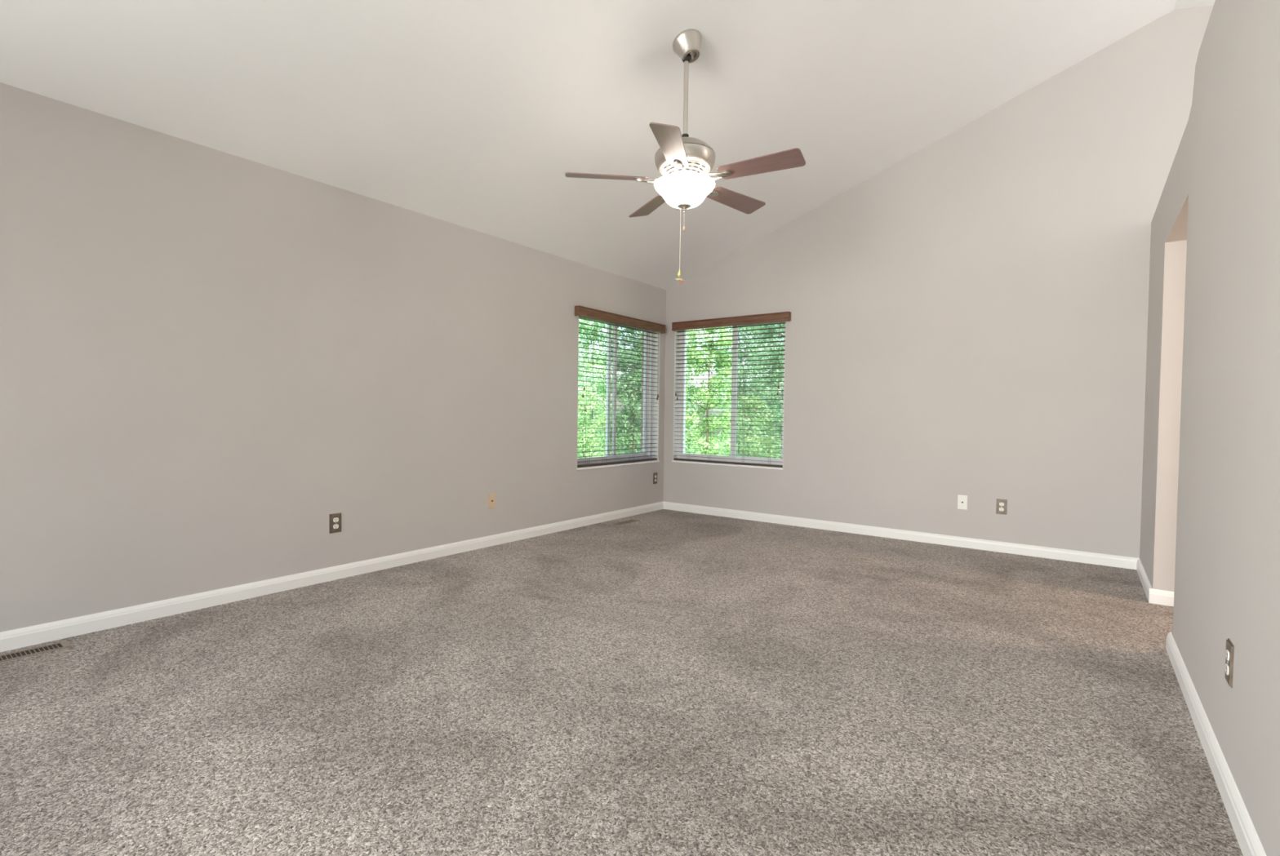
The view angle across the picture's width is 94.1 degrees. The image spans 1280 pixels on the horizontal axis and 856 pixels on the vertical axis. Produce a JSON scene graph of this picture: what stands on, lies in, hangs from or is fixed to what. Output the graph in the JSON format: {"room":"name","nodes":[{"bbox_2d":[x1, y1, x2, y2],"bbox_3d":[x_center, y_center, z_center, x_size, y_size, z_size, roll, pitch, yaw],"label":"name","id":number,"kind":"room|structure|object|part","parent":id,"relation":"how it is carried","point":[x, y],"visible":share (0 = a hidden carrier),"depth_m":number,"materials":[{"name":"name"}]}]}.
{"room":"empty bedroom","nodes":[
{"label":"empty bedroom","id":0,"kind":"room"},
{"bbox_2d":[0,82,666,632],"bbox_3d":[-2.363,-0.314,3.196,0.140,2.540,8.980,2,2,36],"label":"wall","id":1,"kind":"structure","parent":0,"point":[209,357],"depth_m":3.31,"materials":[{"name":"beige paint"}]},
{"bbox_2d":[0,501,663,652],"bbox_3d":[-2.317,0.916,3.181,0.016,0.083,8.700,2,2,36],"label":"baseboard","id":2,"kind":"structure","parent":1,"relation":"attached to","point":[18,638],"depth_m":3.39,"materials":[{"name":"white wood"}]},
{"bbox_2d":[328,512,341,533],"bbox_3d":[-1.905,0.596,3.732,0.009,0.120,0.074,2,2,36],"label":"power outlet","id":3,"kind":"object","parent":1,"relation":"attached to","point":[335,520],"visible":1,"depth_m":3.73,"materials":[{"name":"brown metal"}]},
{"bbox_2d":[333,524,338,528],"bbox_3d":[-1.903,0.616,3.731,0.004,0.027,0.034,2,2,36],"label":"receptacle","id":4,"kind":"object","parent":3,"relation":"attached to","point":[335,526],"depth_m":3.73,"materials":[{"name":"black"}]},
{"bbox_2d":[333,517,338,522],"bbox_3d":[-1.903,0.575,3.730,0.004,0.027,0.034,2,2,36],"label":"receptacle","id":5,"kind":"object","parent":3,"relation":"attached to","point":[335,519],"depth_m":3.73,"materials":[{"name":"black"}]},
{"bbox_2d":[488,493,495,508],"bbox_3d":[-1.170,0.578,4.722,0.014,0.116,0.070,2,2,36],"label":"cable wall plate","id":6,"kind":"object","parent":1,"relation":"attached to","point":[491,497],"visible":1,"depth_m":4.72,"materials":[{"name":"beige plastic"}]},
{"bbox_2d":[577,315,659,470],"bbox_3d":[-0.253,-0.365,6.086,0.202,1.490,1.325,2,2,36],"label":"window","id":7,"kind":"structure","parent":1,"relation":"in","point":[646,392],"depth_m":6.55,"materials":[{"name":"white plastic"}]},
{"bbox_3d":[-0.443,-0.377,5.855,0.026,1.402,0.650,2,2,36],"label":"sash","id":8,"kind":"part","parent":7,"relation":"part of","materials":[{"name":"white plastic"}]},
{"bbox_3d":[-0.221,0.371,6.074,0.098,0.019,1.325,2,2,36],"label":"sill","id":9,"kind":"part","parent":7,"relation":"part of","materials":[{"name":"white"}]},
{"bbox_2d":[574,305,666,467],"bbox_3d":[-0.190,-0.380,6.026,0.109,1.485,1.410,2,2,36],"label":"window blind","id":10,"kind":"object","parent":7,"relation":"attached to","point":[581,311],"visible":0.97,"depth_m":5.95,"materials":[{"name":"brown wood"}]},
{"bbox_3d":[-0.491,-0.340,5.667,0.051,1.380,0.002,2,2,36],"label":"ladder cord","id":11,"kind":"part","parent":10,"relation":"part of","materials":[{"name":"white fabric"}]},
{"bbox_3d":[-0.342,-0.343,5.868,0.051,1.380,0.002,2,2,36],"label":"ladder cord","id":12,"kind":"part","parent":10,"relation":"part of","materials":[{"name":"white fabric"}]},
{"bbox_3d":[-0.197,-1.075,6.034,0.050,0.042,1.305,2,2,36],"label":"head rail","id":13,"kind":"part","parent":10,"relation":"part of","materials":[{"name":"brown wood"}]},
{"bbox_3d":[-0.216,0.350,6.070,0.048,0.016,1.305,2,2,36],"label":"rail","id":14,"kind":"part","parent":10,"relation":"part of","materials":[{"name":"brown wood"}]},
{"bbox_3d":[-0.075,-0.349,6.230,0.051,1.380,0.002,2,2,36],"label":"ladder cord","id":15,"kind":"part","parent":10,"relation":"part of","materials":[{"name":"white fabric"}]},
{"bbox_3d":[0.073,-0.352,6.431,0.051,1.380,0.002,2,2,36],"label":"ladder cord","id":16,"kind":"part","parent":10,"relation":"part of","materials":[{"name":"white fabric"}]},
{"bbox_3d":[-0.130,-0.385,6.343,0.026,1.402,0.687,2,2,36],"label":"sash","id":17,"kind":"part","parent":7,"relation":"part of","materials":[{"name":"white plastic"}]},
{"bbox_2d":[653,472,657,484],"bbox_3d":[0.169,0.553,6.541,0.009,0.120,0.074,2,2,36],"label":"power outlet","id":18,"kind":"object","parent":1,"relation":"attached to","point":[655,475],"visible":1,"depth_m":6.53,"materials":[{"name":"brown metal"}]},
{"bbox_2d":[0,0,1215,289],"bbox_3d":[0.776,-2.125,0.852,8.600,1.831,9.700,2,2,36],"label":"ceiling","id":19,"kind":"structure","parent":0,"point":[472,114],"depth_m":3.50,"materials":[{"name":"white paint"}]},
{"bbox_2d":[564,28,805,283],"bbox_3d":[0.283,-1.475,3.289,1.250,1.357,1.271,2,2,36],"label":"ceiling fan","id":20,"kind":"object","parent":19,"relation":"hanging from","point":[685,162],"visible":1,"depth_m":3.20,"materials":[{"name":"brown wood"}]},
{"bbox_3d":[-0.181,-1.372,3.257,0.450,0.039,0.140,1,1,-6],"label":"blade","id":21,"kind":"part","parent":20,"relation":"part of","materials":[{"name":"brown wood"}]},
{"bbox_3d":[0.075,-1.379,3.692,0.140,0.039,0.450,0,2,-24],"label":"blade","id":22,"kind":"part","parent":20,"relation":"part of","materials":[{"name":"brown wood"}]},
{"bbox_3d":[0.154,-1.358,2.879,0.140,0.039,0.450,1,1,12],"label":"blade","id":23,"kind":"part","parent":20,"relation":"part of","materials":[{"name":"brown wood"}]},
{"bbox_3d":[0.223,-1.049,3.306,0.003,0.353,0.003,1,1,6],"label":"pull chain","id":24,"kind":"part","parent":20,"relation":"part of","materials":[{"name":"silver metal"}]},
{"bbox_3d":[0.246,-1.287,3.300,0.335,0.122,0.335,2,2,36],"label":"lamp shade","id":25,"kind":"part","parent":20,"relation":"part of","materials":[{"name":"white glass"}]},
{"bbox_3d":[0.569,-1.370,3.583,0.450,0.039,0.140,0,2,-42],"label":"blade","id":26,"kind":"part","parent":20,"relation":"part of","materials":[{"name":"brown wood"}]},
{"bbox_3d":[0.617,-1.357,3.080,0.450,0.039,0.140,2,2,30],"label":"blade","id":27,"kind":"part","parent":20,"relation":"part of","materials":[{"name":"brown wood"}]},
{"bbox_2d":[0,509,1243,855],"bbox_3d":[-0.635,1.062,1.941,4.202,0.100,8.700,2,2,36],"label":"floor","id":28,"kind":"structure","parent":0,"point":[666,682],"depth_m":2.12,"materials":[{"name":"carpet"}]},
{"bbox_2d":[0,640,71,662],"bbox_3d":[-2.653,0.967,2.536,0.092,0.005,0.330,2,2,36],"label":"floor vent","id":29,"kind":"object","parent":28,"relation":"in","point":[37,651],"visible":1,"depth_m":2.58,"materials":[{"name":"brown metal"}]},
{"bbox_2d":[0,644,59,660],"bbox_3d":[-2.653,0.967,2.536,0.072,0.003,0.256,2,2,36],"label":"grille","id":30,"kind":"object","parent":29,"relation":"attached to","point":[37,651],"depth_m":2.57,"materials":[{"name":"brown metal"}]},
{"bbox_2d":[613,519,638,525],"bbox_3d":[-0.138,0.919,5.811,0.085,0.005,0.310,2,2,36],"label":"floor vent","id":31,"kind":"object","parent":28,"relation":"in","point":[632,520],"visible":1,"depth_m":5.80,"materials":[{"name":"brown metal"}]},
{"bbox_2d":[615,520,634,524],"bbox_3d":[-0.138,0.918,5.811,0.065,0.003,0.237,2,2,36],"label":"grille","id":32,"kind":"object","parent":31,"relation":"attached to","point":[628,521],"depth_m":5.79,"materials":[{"name":"brown metal"}]},
{"bbox_2d":[662,5,1213,558],"bbox_3d":[3.441,-0.959,4.396,7.740,3.927,0.140,2,2,36],"label":"wall","id":33,"kind":"structure","parent":0,"point":[969,316],"depth_m":4.80,"materials":[{"name":"beige paint"}]},
{"bbox_2d":[671,320,786,470],"bbox_3d":[0.945,-0.368,6.271,1.295,1.518,0.202,2,2,36],"label":"window","id":34,"kind":"structure","parent":33,"relation":"in","point":[678,433],"depth_m":6.42,"materials":[{"name":"white plastic"}]},
{"bbox_3d":[0.738,-0.390,6.444,0.679,1.430,0.026,2,2,36],"label":"sash","id":35,"kind":"part","parent":34,"relation":"part of","materials":[{"name":"white plastic"}]},
{"bbox_3d":[0.904,0.382,6.248,1.295,0.019,0.098,2,2,36],"label":"sill","id":36,"kind":"part","parent":34,"relation":"part of","materials":[{"name":"white"}]},
{"bbox_2d":[671,311,791,467],"bbox_3d":[0.912,-0.382,6.188,1.345,1.512,0.109,2,2,36],"label":"window blind","id":37,"kind":"object","parent":34,"relation":"attached to","point":[783,316],"visible":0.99,"depth_m":6.16,"materials":[{"name":"brown wood"}]},
{"bbox_3d":[0.536,-0.347,6.501,0.002,1.380,0.051,2,2,36],"label":"ladder cord","id":38,"kind":"part","parent":37,"relation":"part of","materials":[{"name":"white fabric"}]},
{"bbox_3d":[0.745,-0.341,6.347,0.002,1.380,0.051,2,2,36],"label":"ladder cord","id":39,"kind":"part","parent":37,"relation":"part of","materials":[{"name":"white fabric"}]},
{"bbox_3d":[0.900,0.360,6.243,1.275,0.016,0.048,2,2,36],"label":"rail","id":40,"kind":"part","parent":37,"relation":"part of","materials":[{"name":"brown wood"}]},
{"bbox_3d":[1.067,-0.330,6.110,0.002,1.380,0.051,2,2,36],"label":"ladder cord","id":41,"kind":"part","parent":37,"relation":"part of","materials":[{"name":"white fabric"}]},
{"bbox_3d":[1.300,-0.323,5.938,0.002,1.380,0.051,2,2,36],"label":"ladder cord","id":42,"kind":"part","parent":37,"relation":"part of","materials":[{"name":"white fabric"}]},
{"bbox_3d":[1.221,-0.376,6.135,0.611,1.430,0.026,2,2,36],"label":"sash","id":43,"kind":"part","parent":34,"relation":"part of","materials":[{"name":"white plastic"}]},
{"bbox_2d":[663,501,1138,569],"bbox_3d":[1.905,0.916,5.461,4.102,0.083,0.016,2,2,36],"label":"baseboard","id":44,"kind":"structure","parent":33,"relation":"attached to","point":[1121,562],"depth_m":5.07,"materials":[{"name":"white wood"}]},
{"bbox_2d":[957,494,967,510],"bbox_3d":[2.653,0.612,4.906,0.070,0.116,0.014,2,2,36],"label":"cable wall plate","id":45,"kind":"object","parent":33,"relation":"attached to","point":[962,500],"visible":1,"depth_m":4.91,"materials":[{"name":"white plastic"}]},
{"bbox_2d":[995,498,1007,515],"bbox_3d":[2.877,0.627,4.744,0.074,0.120,0.009,2,2,36],"label":"power outlet","id":46,"kind":"object","parent":33,"relation":"attached to","point":[1001,504],"visible":1,"depth_m":4.74,"materials":[{"name":"brown metal"}]},
{"bbox_2d":[1139,0,1279,855],"bbox_3d":[1.042,-0.255,0.683,0.120,2.640,8.700,2,2,36],"label":"wall","id":47,"kind":"structure","parent":0,"point":[1210,523],"depth_m":1.89,"materials":[{"name":"beige paint"}]},
{"bbox_2d":[1136,558,1266,855],"bbox_3d":[0.970,1.022,0.756,0.016,0.083,8.700,2,2,36],"label":"baseboard","id":48,"kind":"structure","parent":47,"relation":"attached to","point":[1250,844],"depth_m":1.80,"materials":[{"name":"white"}]},
{"bbox_2d":[1224,638,1234,688],"bbox_3d":[1.693,0.675,1.715,0.009,0.120,0.074,2,2,36],"label":"power outlet","id":49,"kind":"object","parent":47,"relation":"attached to","point":[1229,655],"visible":1,"depth_m":1.70,"materials":[{"name":"brown metal"}]},
{"bbox_2d":[1225,663,1228,675],"bbox_3d":[1.691,0.695,1.716,0.004,0.027,0.034,2,2,36],"label":"receptacle","id":50,"kind":"object","parent":49,"relation":"attached to","point":[1226,664],"depth_m":1.71,"materials":[{"name":"white plastic"}]},
{"bbox_2d":[1226,649,1229,661],"bbox_3d":[1.692,0.654,1.715,0.004,0.027,0.034,2,2,36],"label":"receptacle","id":51,"kind":"object","parent":49,"relation":"attached to","point":[1227,651],"depth_m":1.71,"materials":[{"name":"white plastic"}]},
{"bbox_3d":[3.627,0.013,2.414,1.998,2.088,1.166,2,2,36],"label":"wall","id":52,"kind":"structure","parent":0,"visible":0},
{"bbox_2d":[1148,588,1173,606],"bbox_3d":[3.510,1.013,2.515,2.014,0.089,0.926,2,2,36],"label":"baseboard","id":53,"kind":"structure","parent":52,"relation":"attached to","point":[1157,597],"depth_m":3.44,"materials":[{"name":"white wood"}]},
{"label":"outside","id":54,"kind":"structure","parent":0,"visible":0},
{"bbox_2d":[577,431,781,458],"bbox_3d":[2.167,1.329,17.715,50.000,0.150,48.000,2,2,36],"label":"ground","id":55,"kind":"structure","parent":54,"point":[699,440],"depth_m":28.32,"materials":[{"name":"green plant"}]},
{"bbox_2d":[577,319,597,457],"bbox_3d":[-1.672,-1.041,12.668,1.446,4.740,1.456,2,2,36],"label":"leafy tree","id":56,"kind":"object","parent":55,"relation":"on","point":[581,321],"visible":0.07,"depth_m":12.62,"materials":[{"name":"green plant"}]},
{"bbox_2d":[577,384,617,457],"bbox_3d":[-0.861,0.355,9.672,1.121,2.122,1.113,2,2,36],"label":"leafy shrub","id":57,"kind":"object","parent":55,"relation":"on","point":[584,409],"visible":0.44,"depth_m":9.56,"materials":[{"name":"green plant"}]},
{"bbox_2d":[577,322,618,444],"bbox_3d":[-2.545,-3.362,24.283,3.118,8.774,3.144,2,2,36],"label":"leafy tree","id":58,"kind":"object","parent":55,"relation":"on","point":[580,348],"visible":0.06,"depth_m":24.09,"materials":[{"name":"green plant"}]},
{"bbox_2d":[577,321,622,455],"bbox_3d":[-1.448,-1.998,18.391,1.926,6.373,1.916,2,2,36],"label":"leafy tree","id":59,"kind":"object","parent":55,"relation":"on","point":[602,390],"visible":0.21,"depth_m":18.28,"materials":[{"name":"green plant"}]},
{"bbox_2d":[596,325,642,454],"bbox_3d":[-0.120,-1.158,13.167,1.466,4.990,1.459,2,2,36],"label":"leafy tree","id":60,"kind":"object","parent":55,"relation":"on","point":[626,413],"visible":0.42,"depth_m":13.01,"materials":[{"name":"green plant"}]},
{"bbox_2d":[622,328,705,440],"bbox_3d":[1.087,-3.317,24.404,3.229,8.776,3.220,2,2,36],"label":"leafy tree","id":61,"kind":"object","parent":55,"relation":"on","point":[686,381],"visible":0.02,"depth_m":24.41,"materials":[{"name":"green plant"}]},
{"bbox_2d":[632,395,699,453],"bbox_3d":[0.420,0.437,9.908,1.132,1.979,1.119,2,2,36],"label":"leafy shrub","id":62,"kind":"object","parent":55,"relation":"on","point":[692,397],"visible":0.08,"depth_m":9.76,"materials":[{"name":"green plant"}]},
{"bbox_2d":[634,329,701,443],"bbox_3d":[0.808,-1.982,18.443,1.930,6.398,1.930,2,2,34],"label":"leafy tree","id":63,"kind":"object","parent":55,"relation":"on","point":[688,330],"visible":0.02,"depth_m":18.39,"materials":[{"name":"green plant"}]},
{"bbox_2d":[684,326,742,455],"bbox_3d":[1.519,-1.116,13.391,1.456,4.940,1.443,2,2,36],"label":"leafy tree","id":64,"kind":"object","parent":55,"relation":"on","point":[703,446],"visible":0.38,"depth_m":13.26,"materials":[{"name":"green plant"}]},
{"bbox_2d":[710,326,770,456],"bbox_3d":[3.050,-1.946,18.211,1.957,6.397,1.948,2,2,36],"label":"leafy tree","id":65,"kind":"object","parent":55,"relation":"on","point":[740,388],"visible":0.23,"depth_m":18.14,"materials":[{"name":"green plant"}]},
{"bbox_2d":[711,324,783,456],"bbox_3d":[4.683,-3.303,23.961,3.235,8.867,3.218,2,2,36],"label":"leafy tree","id":66,"kind":"object","parent":55,"relation":"on","point":[755,331],"visible":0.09,"depth_m":23.62,"materials":[{"name":"green plant"}]},
{"bbox_2d":[717,392,782,458],"bbox_3d":[1.844,0.419,10.052,1.124,2.045,1.122,2,2,36],"label":"leafy shrub","id":67,"kind":"object","parent":55,"relation":"on","point":[754,402],"visible":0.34,"depth_m":9.94,"materials":[{"name":"green plant"}]},
{"bbox_2d":[746,324,784,458],"bbox_3d":[3.144,-0.944,13.105,1.436,4.654,1.438,2,2,36],"label":"leafy tree","id":68,"kind":"object","parent":55,"relation":"on","point":[773,404],"visible":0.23,"depth_m":13.03,"materials":[{"name":"green plant"}]}
]}

